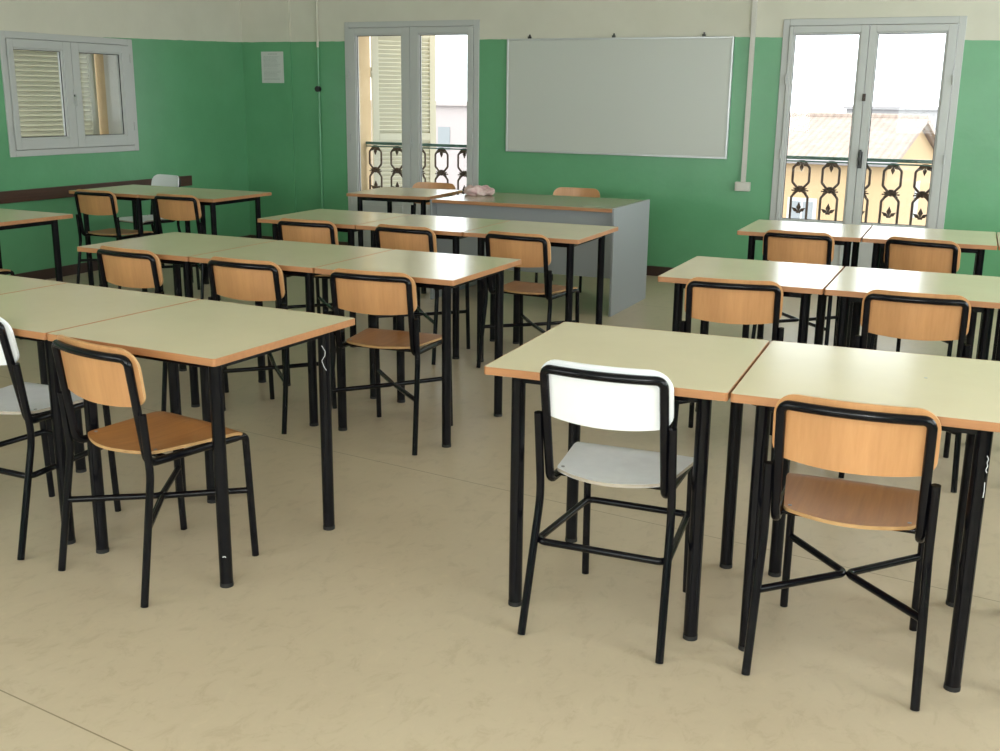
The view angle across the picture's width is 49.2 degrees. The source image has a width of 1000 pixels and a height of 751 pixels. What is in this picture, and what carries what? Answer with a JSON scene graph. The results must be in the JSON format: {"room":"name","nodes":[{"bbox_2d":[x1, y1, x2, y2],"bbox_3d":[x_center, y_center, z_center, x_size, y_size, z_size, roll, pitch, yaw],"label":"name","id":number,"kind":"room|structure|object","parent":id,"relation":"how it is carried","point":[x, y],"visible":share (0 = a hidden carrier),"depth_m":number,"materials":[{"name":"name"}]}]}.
{"room":"classroom","nodes":[
{"label":"classroom","id":0,"kind":"room"},
{"bbox_2d":[94,54,108,133],"bbox_3d":[-5.288,-0.549,6.657,0.130,6.650,11.150,7,16,24],"label":"wall","id":1,"kind":"structure","parent":0,"point":[98,58],"depth_m":9.80,"materials":[{"name":"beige paint"}]},
{"bbox_2d":[13,50,99,136],"bbox_3d":[-3.869,-2.403,9.396,0.044,1.120,0.969,9,16,28],"label":"shutter","id":2,"kind":"object","parent":1,"relation":"attached to","point":[37,72],"visible":0.25,"depth_m":9.35,"materials":[{"name":"beige paint"}]},
{"bbox_2d":[0,0,250,274],"bbox_3d":[-5.001,-1.766,6.384,0.330,3.150,10.850,7,16,24],"label":"wall","id":3,"kind":"structure","parent":0,"point":[188,54],"depth_m":9.85,"materials":[{"name":"paint"}]},
{"bbox_2d":[0,30,138,156],"bbox_3d":[-3.526,-2.320,9.034,0.117,0.950,1.395,7,16,24],"label":"window","id":4,"kind":"structure","parent":3,"relation":"in","point":[68,48],"depth_m":8.98,"materials":[{"name":"grey"}]},
{"bbox_2d":[0,175,191,203],"bbox_3d":[-4.033,-1.309,8.197,0.022,0.094,5.060,7,16,24],"label":"trim","id":5,"kind":"structure","parent":3,"relation":"attached to","point":[13,196],"depth_m":8.96,"materials":[{"name":"brown wood"}]},
{"bbox_2d":[103,54,121,133],"bbox_3d":[-3.703,-2.343,9.116,0.273,0.950,1.395,7,16,24],"label":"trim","id":6,"kind":"structure","parent":3,"relation":"attached to","point":[110,61],"depth_m":9.74,"materials":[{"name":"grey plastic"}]},
{"bbox_2d":[15,235,250,279],"bbox_3d":[-4.891,-0.248,6.639,0.012,0.085,10.728,7,16,24],"label":"baseboard","id":7,"kind":"structure","parent":3,"relation":"attached to","point":[67,270],"depth_m":9.07,"materials":[{"name":"brown"}]},
{"bbox_2d":[358,36,371,190],"bbox_3d":[1.710,-1.217,9.611,10.160,6.650,0.340,7,16,24],"label":"wall","id":8,"kind":"structure","parent":0,"point":[364,41],"depth_m":10.82,"materials":[{"name":"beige paint"}]},
{"bbox_2d":[370,35,435,187],"bbox_3d":[-0.988,-2.451,11.177,0.719,2.080,0.045,-7,16,-28],"label":"shutter","id":9,"kind":"object","parent":8,"relation":"attached to","point":[385,51],"visible":0.48,"depth_m":11.07,"materials":[{"name":"beige paint"}]},
{"bbox_2d":[366,141,466,194],"bbox_3d":[-0.694,-1.796,10.740,1.428,0.954,0.044,7,16,24],"label":"balcony railing","id":10,"kind":"object","parent":8,"relation":"attached to","point":[373,145],"visible":0.38,"depth_m":10.71,"materials":[{"name":"black metal"}]},
{"bbox_2d":[787,155,931,224],"bbox_3d":[2.988,-1.318,9.050,1.343,0.954,0.044,7,16,24],"label":"balcony railing","id":11,"kind":"object","parent":8,"relation":"attached to","point":[925,165],"visible":0.4,"depth_m":8.99,"materials":[{"name":"black metal"}]},
{"bbox_2d":[0,263,999,750],"bbox_3d":[-0.621,0.383,4.790,10.000,0.120,11.490,7,16,24],"label":"floor","id":12,"kind":"structure","parent":0,"point":[393,627],"depth_m":3.33,"materials":[{"name":"beige tile"}]},
{"bbox_2d":[0,268,21,339],"bbox_3d":[-3.253,-0.578,6.594,0.454,0.787,0.490,7,16,24],"label":"chair","id":13,"kind":"object","parent":12,"relation":"on","point":[2,271],"visible":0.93,"depth_m":6.65,"materials":[{"name":"brown wood"}]},
{"bbox_2d":[0,274,65,463],"bbox_3d":[-2.213,0.027,4.328,0.695,0.760,0.709,8,16,27],"label":"school desk","id":14,"kind":"object","parent":12,"relation":"on","point":[8,283],"visible":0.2,"depth_m":4.40,"materials":[{"name":"metal"}]},
{"bbox_2d":[0,208,72,281],"bbox_3d":[-3.140,-0.606,6.759,0.695,0.760,0.709,8,16,26],"label":"school desk","id":15,"kind":"object","parent":12,"relation":"on","point":[9,218],"visible":0.58,"depth_m":6.77,"materials":[{"name":"metal"}]},
{"bbox_2d":[0,317,120,559],"bbox_3d":[-1.663,0.140,3.804,0.432,0.817,0.498,7,16,24],"label":"chair","id":16,"kind":"object","parent":12,"relation":"on","point":[27,399],"visible":0.72,"depth_m":3.65,"materials":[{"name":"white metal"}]},
{"bbox_2d":[0,283,199,544],"bbox_3d":[-1.592,0.115,4.014,0.695,0.760,0.709,8,16,27],"label":"school desk","id":17,"kind":"object","parent":12,"relation":"on","point":[31,314],"visible":0.66,"depth_m":3.88,"materials":[{"name":"laminate"}]},
{"bbox_2d":[74,189,153,288],"bbox_3d":[-2.986,-1.061,8.500,0.454,0.787,0.490,7,16,24],"label":"chair","id":18,"kind":"object","parent":12,"relation":"on","point":[91,202],"visible":0.85,"depth_m":8.29,"materials":[{"name":"brown wood"}]},
{"bbox_2d":[69,185,198,291],"bbox_3d":[-2.883,-1.101,8.712,0.695,0.760,0.709,7,16,24],"label":"school desk","id":19,"kind":"object","parent":12,"relation":"on","point":[125,192],"visible":0.46,"depth_m":8.56,"materials":[{"name":"laminate"}]},
{"bbox_2d":[116,174,180,265],"bbox_3d":[-2.995,-1.298,9.369,0.432,0.817,0.498,12,18,37],"label":"chair","id":20,"kind":"object","parent":12,"relation":"on","point":[159,179],"visible":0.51,"depth_m":9.39,"materials":[{"name":"white plastic"}]},
{"bbox_2d":[51,334,258,607],"bbox_3d":[-1.106,0.240,3.496,0.454,0.787,0.490,11,18,35],"label":"chair","id":21,"kind":"object","parent":12,"relation":"on","point":[96,373],"visible":0.98,"depth_m":3.38,"materials":[{"name":"black metal"}]},
{"bbox_2d":[97,246,228,411],"bbox_3d":[-1.690,-0.268,5.458,0.454,0.787,0.490,9,16,28],"label":"chair","id":22,"kind":"object","parent":12,"relation":"on","point":[131,268],"visible":0.48,"depth_m":5.20,"materials":[{"name":"orange wood"}]},
{"bbox_2d":[77,232,276,407],"bbox_3d":[-1.635,-0.306,5.658,0.695,0.760,0.709,7,16,24],"label":"school desk","id":23,"kind":"object","parent":12,"relation":"on","point":[175,248],"visible":0.52,"depth_m":5.49,"materials":[{"name":"laminate"}]},
{"bbox_2d":[154,193,206,298],"bbox_3d":[-2.293,-0.984,8.230,0.454,0.787,0.490,7,16,23],"label":"chair","id":24,"kind":"object","parent":12,"relation":"on","point":[167,206],"visible":0.46,"depth_m":7.98,"materials":[{"name":"brown wood"}]},
{"bbox_2d":[47,299,354,587],"bbox_3d":[-0.972,0.203,3.701,0.695,0.760,0.709,8,16,27],"label":"school desk","id":25,"kind":"object","parent":12,"relation":"on","point":[211,336],"visible":0.92,"depth_m":3.56,"materials":[{"name":"laminate"}]},
{"bbox_2d":[139,188,271,299],"bbox_3d":[-2.245,-1.022,8.433,0.695,0.760,0.709,7,16,24],"label":"school desk","id":26,"kind":"object","parent":12,"relation":"on","point":[210,197],"visible":0.66,"depth_m":8.32,"materials":[{"name":"laminate"}]},
{"bbox_2d":[207,256,336,433],"bbox_3d":[-1.080,-0.188,5.173,0.454,0.787,0.490,7,16,24],"label":"chair","id":27,"kind":"object","parent":12,"relation":"on","point":[239,279],"visible":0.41,"depth_m":4.93,"materials":[{"name":"black metal"}]},
{"bbox_2d":[189,240,392,426],"bbox_3d":[-1.000,-0.225,5.373,0.695,0.760,0.709,7,16,24],"label":"school desk","id":28,"kind":"object","parent":12,"relation":"on","point":[294,258],"visible":0.65,"depth_m":5.17,"materials":[{"name":"laminate"}]},
{"bbox_2d":[277,218,368,327],"bbox_3d":[-1.085,-0.590,6.747,0.454,0.787,0.490,6,15,21],"label":"chair","id":29,"kind":"object","parent":12,"relation":"on","point":[298,230],"visible":0.34,"depth_m":6.48,"materials":[{"name":"brown wood"}]},
{"bbox_2d":[257,209,410,347],"bbox_3d":[-1.038,-0.635,6.976,0.695,0.760,0.709,7,16,23],"label":"school desk","id":30,"kind":"object","parent":12,"relation":"on","point":[344,220],"visible":0.42,"depth_m":6.81,"materials":[{"name":"laminate"}]},
{"bbox_2d":[328,268,452,455],"bbox_3d":[-0.485,-0.109,4.894,0.454,0.787,0.490,6,15,20],"label":"chair","id":31,"kind":"object","parent":12,"relation":"on","point":[358,291],"visible":0.94,"depth_m":4.68,"materials":[{"name":"brown wood"}]},
{"bbox_2d":[346,187,461,293],"bbox_3d":[-0.758,-1.101,8.812,0.695,0.760,0.709,6,15,19],"label":"school desk","id":32,"kind":"object","parent":12,"relation":"on","point":[389,194],"visible":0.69,"depth_m":8.55,"materials":[{"name":"laminate"}]},
{"bbox_2d":[314,249,520,447],"bbox_3d":[-0.364,-0.144,5.088,0.695,0.760,0.709,7,16,24],"label":"school desk","id":33,"kind":"object","parent":12,"relation":"on","point":[444,271],"visible":0.88,"depth_m":4.96,"materials":[{"name":"laminate"}]},
{"bbox_2d":[375,224,469,364],"bbox_3d":[-0.463,-0.518,6.494,0.454,0.787,0.490,8,16,27],"label":"chair","id":34,"kind":"object","parent":12,"relation":"on","point":[387,236],"visible":0.4,"depth_m":6.26,"materials":[{"name":"brown wood"}]},
{"bbox_2d":[356,214,510,358],"bbox_3d":[-0.397,-0.557,6.704,0.695,0.760,0.709,7,16,23],"label":"school desk","id":35,"kind":"object","parent":12,"relation":"on","point":[444,227],"visible":0.54,"depth_m":6.49,"materials":[{"name":"laminate"}]},
{"bbox_2d":[411,182,455,213],"bbox_3d":[-0.629,-1.218,9.228,0.454,0.787,0.490,6,15,19],"label":"chair","id":36,"kind":"object","parent":12,"relation":"on","point":[428,185],"visible":0.2,"depth_m":9.35,"materials":[{"name":"brown wood"}]},
{"bbox_2d":[476,231,578,367],"bbox_3d":[0.181,-0.444,6.236,0.454,0.787,0.490,9,16,28],"label":"chair","id":37,"kind":"object","parent":12,"relation":"on","point":[534,250],"visible":0.91,"depth_m":6.04,"materials":[{"name":"black metal"}]},
{"bbox_2d":[430,192,649,316],"bbox_3d":[0.303,-0.959,8.305,1.448,0.762,0.832,7,16,24],"label":"desk","id":38,"kind":"object","parent":12,"relation":"on","point":[626,249],"visible":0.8,"depth_m":7.95,"materials":[{"name":"laminate"}]},
{"bbox_2d":[464,185,494,195],"bbox_3d":[-0.162,-1.447,8.512,0.248,0.080,0.160,2,14,5],"label":"crumpled cloth","id":39,"kind":"object","parent":38,"relation":"on","point":[478,190],"visible":1,"depth_m":8.46,"materials":[{"name":"fabric"}]},
{"bbox_2d":[463,220,617,361],"bbox_3d":[0.245,-0.480,6.432,0.695,0.760,0.709,7,16,23],"label":"school desk","id":40,"kind":"object","parent":12,"relation":"on","point":[569,236],"visible":0.77,"depth_m":6.31,"materials":[{"name":"laminate"}]},
{"bbox_2d":[535,187,599,292],"bbox_3d":[0.556,-1.111,8.867,0.454,0.787,0.490,6,15,21],"label":"chair","id":41,"kind":"object","parent":12,"relation":"on","point":[561,191],"visible":0.24,"depth_m":8.95,"materials":[{"name":"brown wood"}]},
{"bbox_2d":[517,359,693,663],"bbox_3d":[0.346,0.322,3.189,0.432,0.817,0.498,7,15,22],"label":"chair","id":42,"kind":"object","parent":12,"relation":"on","point":[589,395],"visible":0.98,"depth_m":3.01,"materials":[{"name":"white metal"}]},
{"bbox_2d":[484,322,768,640],"bbox_3d":[0.403,0.299,3.390,0.695,0.760,0.709,6,15,21],"label":"school desk","id":43,"kind":"object","parent":12,"relation":"on","point":[701,369],"visible":0.96,"depth_m":3.24,"materials":[{"name":"laminate"}]},
{"bbox_2d":[672,277,783,461],"bbox_3d":[1.019,-0.065,4.794,0.454,0.787,0.490,5,15,16],"label":"chair","id":44,"kind":"object","parent":12,"relation":"on","point":[727,301],"visible":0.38,"depth_m":4.53,"materials":[{"name":"brown wood"}]},
{"bbox_2d":[658,256,843,427],"bbox_3d":[1.135,-0.100,4.988,0.695,0.760,0.709,7,16,23],"label":"school desk","id":45,"kind":"object","parent":12,"relation":"on","point":[797,280],"visible":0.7,"depth_m":4.82,"materials":[{"name":"laminate"}]},
{"bbox_2d":[751,230,838,345],"bbox_3d":[1.776,-0.480,6.454,0.454,0.787,0.490,8,16,26],"label":"chair","id":46,"kind":"object","parent":12,"relation":"on","point":[778,245],"visible":0.41,"depth_m":6.21,"materials":[{"name":"brown wood"}]},
{"bbox_2d":[737,219,871,346],"bbox_3d":[1.838,-0.519,6.660,0.695,0.760,0.709,7,16,22],"label":"school desk","id":47,"kind":"object","parent":12,"relation":"on","point":[842,234],"visible":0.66,"depth_m":6.53,"materials":[{"name":"laminate"}]},
{"bbox_2d":[741,394,941,711],"bbox_3d":[0.956,0.399,2.975,0.454,0.787,0.490,7,16,22],"label":"chair","id":48,"kind":"object","parent":12,"relation":"on","point":[849,437],"visible":1,"depth_m":2.78,"materials":[{"name":"brown wood"}]},
{"bbox_2d":[730,341,999,692],"bbox_3d":[1.052,0.372,3.136,0.695,0.761,0.709,6,15,21],"label":"school desk","id":49,"kind":"object","parent":12,"relation":"on","point":[963,394],"visible":0.95,"depth_m":2.96,"materials":[{"name":"laminate"}]},
{"bbox_2d":[838,289,970,492],"bbox_3d":[1.693,0.011,4.528,0.454,0.787,0.490,6,15,21],"label":"chair","id":50,"kind":"object","parent":12,"relation":"on","point":[895,314],"visible":0.48,"depth_m":4.27,"materials":[{"name":"brown wood"}]},
{"bbox_2d":[824,266,999,442],"bbox_3d":[1.776,-0.023,4.715,0.695,0.760,0.709,7,16,23],"label":"school desk","id":51,"kind":"object","parent":12,"relation":"on","point":[851,284],"visible":0.6,"depth_m":4.54,"materials":[{"name":"laminate"}]},
{"bbox_2d":[869,236,966,356],"bbox_3d":[2.402,-0.400,6.172,0.454,0.787,0.490,11,18,35],"label":"chair","id":52,"kind":"object","parent":12,"relation":"on","point":[900,253],"visible":0.37,"depth_m":5.93,"materials":[{"name":"brown wood"}]},
{"bbox_2d":[862,226,996,358],"bbox_3d":[2.483,-0.443,6.396,0.695,0.760,0.709,7,16,22],"label":"school desk","id":53,"kind":"object","parent":12,"relation":"on","point":[977,242],"visible":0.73,"depth_m":6.18,"materials":[{"name":"laminate"}]},
{"bbox_2d":[991,232,999,360],"bbox_3d":[3.127,-0.368,6.131,0.695,0.760,0.709,7,16,22],"label":"school desk","id":54,"kind":"object","parent":12,"relation":"on","point":[996,346],"visible":0.7,"depth_m":6.49,"materials":[{"name":"laminate"}]},
{"bbox_2d":[240,0,999,276],"bbox_3d":[1.698,-2.369,9.066,9.400,3.150,0.122,7,16,24],"label":"wall","id":55,"kind":"structure","parent":0,"point":[695,209],"depth_m":9.42,"materials":[{"name":"paint"}]},
{"bbox_2d":[261,52,283,82],"bbox_3d":[-2.243,-3.038,10.762,0.264,0.298,0.005,7,16,24],"label":"notice","id":56,"kind":"object","parent":55,"relation":"attached to","point":[272,63],"visible":1,"depth_m":10.76,"materials":[{"name":"grey paper"}]},
{"bbox_2d":[314,0,322,208],"bbox_3d":[-1.763,-2.801,10.588,0.066,3.147,0.043,7,16,24],"label":"pipe","id":57,"kind":"object","parent":55,"relation":"attached to","point":[317,88],"visible":0.9,"depth_m":10.61,"materials":[{"name":"metal"}]},
{"bbox_2d":[344,20,479,246],"bbox_3d":[-0.841,-2.209,10.304,1.428,2.168,0.120,7,16,24],"label":"door","id":58,"kind":"structure","parent":55,"relation":"in","point":[411,33],"depth_m":10.21,"materials":[{"name":"grey"}]},
{"bbox_2d":[251,235,672,275],"bbox_3d":[1.661,-0.871,9.394,9.388,0.085,0.034,7,16,24],"label":"baseboard","id":59,"kind":"structure","parent":55,"relation":"attached to","point":[651,270],"depth_m":9.55,"materials":[{"name":"brown"}]},
{"bbox_2d":[505,32,734,158],"bbox_3d":[0.975,-2.403,9.351,2.026,1.010,0.029,7,16,24],"label":"whiteboard","id":60,"kind":"object","parent":55,"relation":"attached to","point":[623,96],"visible":1,"depth_m":9.32,"materials":[{"name":"grey ceramic"}]},
{"bbox_2d":[734,0,757,190],"bbox_3d":[2.023,-2.683,8.756,0.124,2.380,0.048,7,16,24],"label":"cable conduit","id":61,"kind":"object","parent":55,"relation":"attached to","point":[743,185],"visible":1,"depth_m":8.88,"materials":[{"name":"grey plastic"}]},
{"bbox_2d":[769,16,966,269],"bbox_3d":[2.839,-1.710,8.615,1.343,2.125,0.128,7,16,24],"label":"door","id":62,"kind":"structure","parent":55,"relation":"in","point":[868,30],"depth_m":8.47,"materials":[{"name":"grey wood"}]},
{"label":"outside","id":63,"kind":"structure","parent":0,"visible":0},
{"bbox_3d":[64.930,-51.369,247.660,700.000,0.500,487.850,7,16,24],"label":"ground","id":64,"kind":"structure","parent":63,"visible":0},
{"bbox_2d":[371,101,466,194],"bbox_3d":[-7.212,-22.360,115.566,22.800,12.950,14.800,7,16,24],"label":"apartment building","id":65,"kind":"structure","parent":64,"relation":"on","point":[451,116],"depth_m":106.22,"materials":[{"name":"grey paint"}]},
{"bbox_2d":[782,112,935,225],"bbox_3d":[9.125,-5.219,42.944,13.700,10.080,9.020,9,17,30],"label":"house","id":66,"kind":"structure","parent":64,"relation":"on","point":[892,136],"depth_m":37.32,"materials":[{"name":"beige"}]},
{"bbox_2d":[843,106,937,129],"bbox_3d":[53.061,-27.786,143.971,14.800,14.850,10.800,7,16,24],"label":"apartment building","id":67,"kind":"structure","parent":64,"relation":"on","point":[932,111],"depth_m":137.59,"materials":[{"name":"grey"}]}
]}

